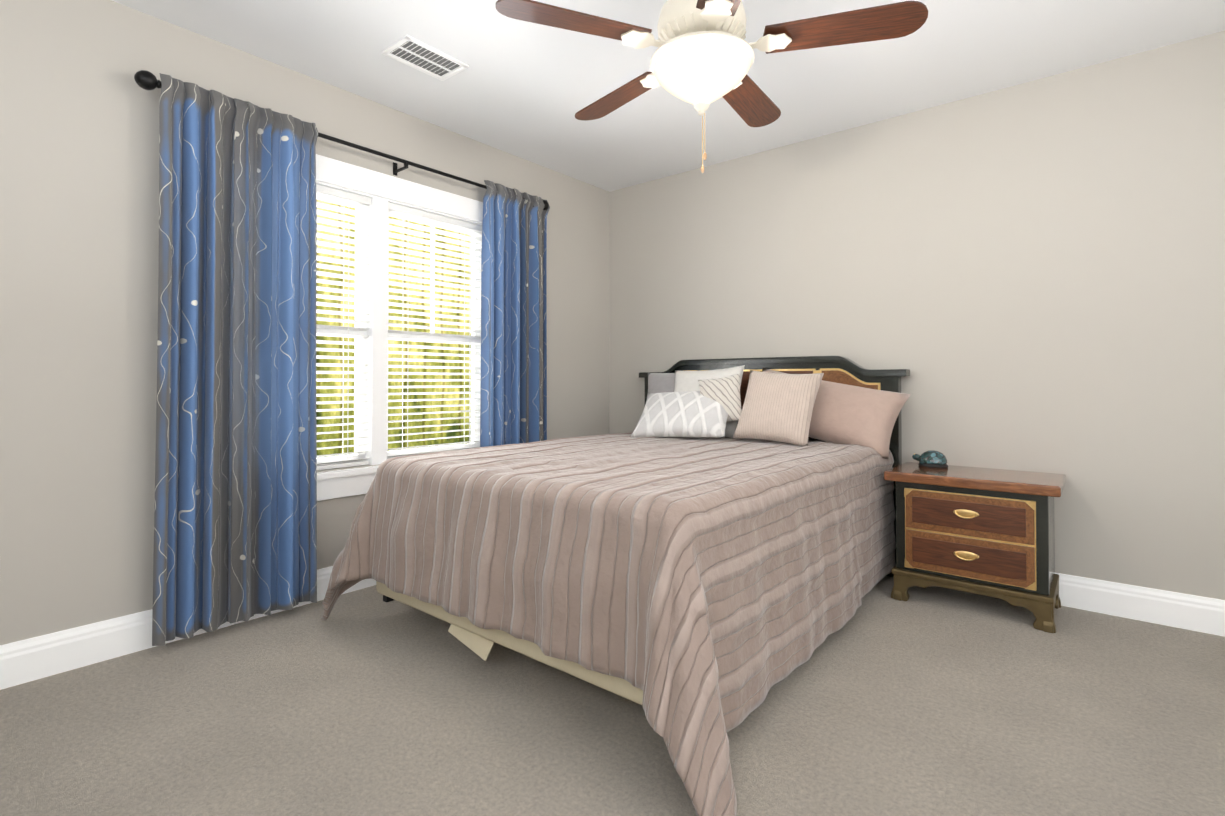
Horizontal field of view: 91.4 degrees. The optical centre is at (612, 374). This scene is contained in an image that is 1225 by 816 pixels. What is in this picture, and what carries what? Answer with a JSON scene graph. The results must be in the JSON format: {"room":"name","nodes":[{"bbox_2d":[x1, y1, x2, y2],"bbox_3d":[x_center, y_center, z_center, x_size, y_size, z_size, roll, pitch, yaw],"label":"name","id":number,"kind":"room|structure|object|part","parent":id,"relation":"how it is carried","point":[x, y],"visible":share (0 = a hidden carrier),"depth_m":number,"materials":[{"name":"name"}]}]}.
{"room":"bedroom","nodes":[
{"label":"bedroom","id":0,"kind":"room"},
{"bbox_2d":[0,0,608,644],"bbox_3d":[-1.593,-0.170,2.641,0.120,2.440,4.800,-1,-1,39],"label":"wall","id":1,"kind":"structure","parent":0,"point":[78,228],"depth_m":2.21,"materials":[{"name":"paint"}]},
{"bbox_2d":[0,566,375,689],"bbox_3d":[-1.540,0.979,2.585,0.015,0.142,4.800,-1,-1,39],"label":"baseboard","id":2,"kind":"structure","parent":1,"relation":"attached to","point":[33,659],"depth_m":2.14,"materials":[{"name":"white wood"}]},
{"bbox_2d":[134,70,549,645],"bbox_3d":[-1.107,-0.057,3.018,0.152,2.142,2.112,-1,-1,39],"label":"curtains","id":3,"kind":"object","parent":1,"relation":"attached to","point":[235,521],"visible":0.85,"depth_m":2.47,"materials":[{"name":"fabric"}]},
{"bbox_3d":[-1.112,-1.080,3.033,0.139,0.079,2.112,-1,-1,39],"label":"rod","id":4,"kind":"part","parent":3,"relation":"part of","materials":[{"name":"black metal"}]},
{"bbox_2d":[316,154,482,500],"bbox_3d":[-1.211,-0.217,3.072,0.164,1.615,1.630,-1,-1,39],"label":"window","id":5,"kind":"structure","parent":1,"relation":"in","point":[381,190],"depth_m":3.05,"materials":[{"name":"white wood"}]},
{"bbox_2d":[316,184,481,469],"bbox_3d":[-1.210,-0.221,3.072,0.051,1.349,1.358,-1,-1,39],"label":"window blinds","id":6,"kind":"object","parent":5,"relation":"attached to","point":[333,195],"visible":0.44,"depth_m":3.18,"materials":[{"name":"white plastic"}]},
{"bbox_2d":[0,576,1224,815],"bbox_3d":[0.038,1.085,1.288,4.340,0.100,5.040,-1,-1,39],"label":"floor","id":7,"kind":"structure","parent":0,"point":[932,700],"depth_m":1.77,"materials":[{"name":"carpet"}]},
{"bbox_2d":[321,356,910,815],"bbox_3d":[0.221,0.469,2.774,1.950,1.165,2.270,-1,-1,39],"label":"bed","id":8,"kind":"object","parent":7,"relation":"on","point":[699,562],"visible":1,"depth_m":2.03,"materials":[{"name":"fabric"}]},
{"bbox_3d":[0.229,0.990,2.837,1.470,0.125,1.995,-1,-1,39],"label":"frame","id":9,"kind":"part","parent":8,"relation":"part of","materials":[{"name":"metal"}]},
{"bbox_3d":[0.874,0.479,3.652,1.720,1.165,0.084,-1,-1,39],"label":"headboard","id":10,"kind":"part","parent":8,"relation":"part of","materials":[{"name":"black paint"}]},
{"bbox_2d":[884,462,1065,632],"bbox_3d":[1.672,0.752,2.769,0.670,0.600,0.429,-1,-1,39],"label":"nightstand","id":11,"kind":"object","parent":7,"relation":"on","point":[990,532],"visible":1,"depth_m":2.60,"materials":[{"name":"brown wood"}]},
{"bbox_2d":[912,450,947,467],"bbox_3d":[1.576,0.413,2.970,0.162,0.081,0.112,-1,-1,39],"label":"turtle","id":12,"kind":"object","parent":11,"relation":"on","point":[932,459],"visible":1,"depth_m":2.92,"materials":[{"name":"ceramic"}]},
{"bbox_2d":[111,0,1224,191],"bbox_3d":[0.038,-1.455,1.317,4.340,0.100,5.040,-1,-1,39],"label":"ceiling","id":13,"kind":"structure","parent":0,"point":[525,90],"depth_m":2.65,"materials":[{"name":"paint"}]},
{"bbox_2d":[381,35,468,80],"bbox_3d":[-0.819,-1.385,2.628,0.200,0.010,0.310,-1,-1,39],"label":"ceiling vent","id":14,"kind":"object","parent":13,"relation":"in","point":[408,50],"visible":1,"depth_m":2.62,"materials":[{"name":"white metal"}]},
{"bbox_2d":[496,0,927,172],"bbox_3d":[0.302,-1.032,2.012,1.284,0.730,1.265,-1,-1,39],"label":"fan","id":15,"kind":"object","parent":13,"relation":"hanging from","point":[702,58],"visible":1,"depth_m":1.87,"materials":[{"name":"brown wood"}]},
{"bbox_3d":[-0.113,-1.073,1.817,0.482,0.006,0.140,0,10,-21],"label":"blade","id":16,"kind":"part","parent":15,"relation":"part of","materials":[{"name":"brown wood"}]},
{"label":"blade","id":17,"kind":"part","parent":15,"relation":"part of","materials":[{"name":"brown wood"}]},
{"bbox_3d":[0.293,-0.956,1.968,0.316,0.130,0.316,-1,-1,39],"label":"globe","id":18,"kind":"part","parent":15,"relation":"part of","materials":[{"name":"white glass"}]},
{"bbox_3d":[0.298,-1.032,1.989,0.539,0.730,0.530,-1,-1,39],"label":"motor","id":19,"kind":"part","parent":15,"relation":"part of","materials":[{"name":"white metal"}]},
{"bbox_3d":[0.313,-1.077,1.536,0.140,0.006,0.482,11,-1,-2],"label":"blade","id":20,"kind":"part","parent":15,"relation":"part of","materials":[{"name":"brown wood"}]},
{"bbox_3d":[0.531,-1.067,2.332,0.140,0.006,0.482,-14,-8,33],"label":"blade","id":21,"kind":"part","parent":15,"relation":"part of","materials":[{"name":"brown wood"}]},
{"label":"blade","id":22,"kind":"part","parent":15,"relation":"part of","materials":[{"name":"brown wood"}]},
{"bbox_2d":[609,31,1224,599],"bbox_3d":[1.599,-0.163,3.203,4.340,2.440,0.120,-1,-1,39],"label":"wall","id":23,"kind":"structure","parent":0,"point":[1025,277],"depth_m":2.85,"materials":[{"name":"paint"}]},
{"bbox_2d":[1055,573,1224,636],"bbox_3d":[1.560,0.985,3.134,4.050,0.142,0.015,-1,-1,39],"label":"baseboard","id":24,"kind":"structure","parent":23,"relation":"attached to","point":[1168,608],"depth_m":2.55,"materials":[{"name":"white wood"}]},
{"label":"outside","id":25,"kind":"structure","parent":0,"visible":0},
{"bbox_2d":[316,199,470,457],"bbox_3d":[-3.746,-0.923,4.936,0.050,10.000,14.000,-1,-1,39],"label":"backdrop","id":26,"kind":"structure","parent":25,"point":[390,418],"depth_m":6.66,"materials":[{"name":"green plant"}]}
]}

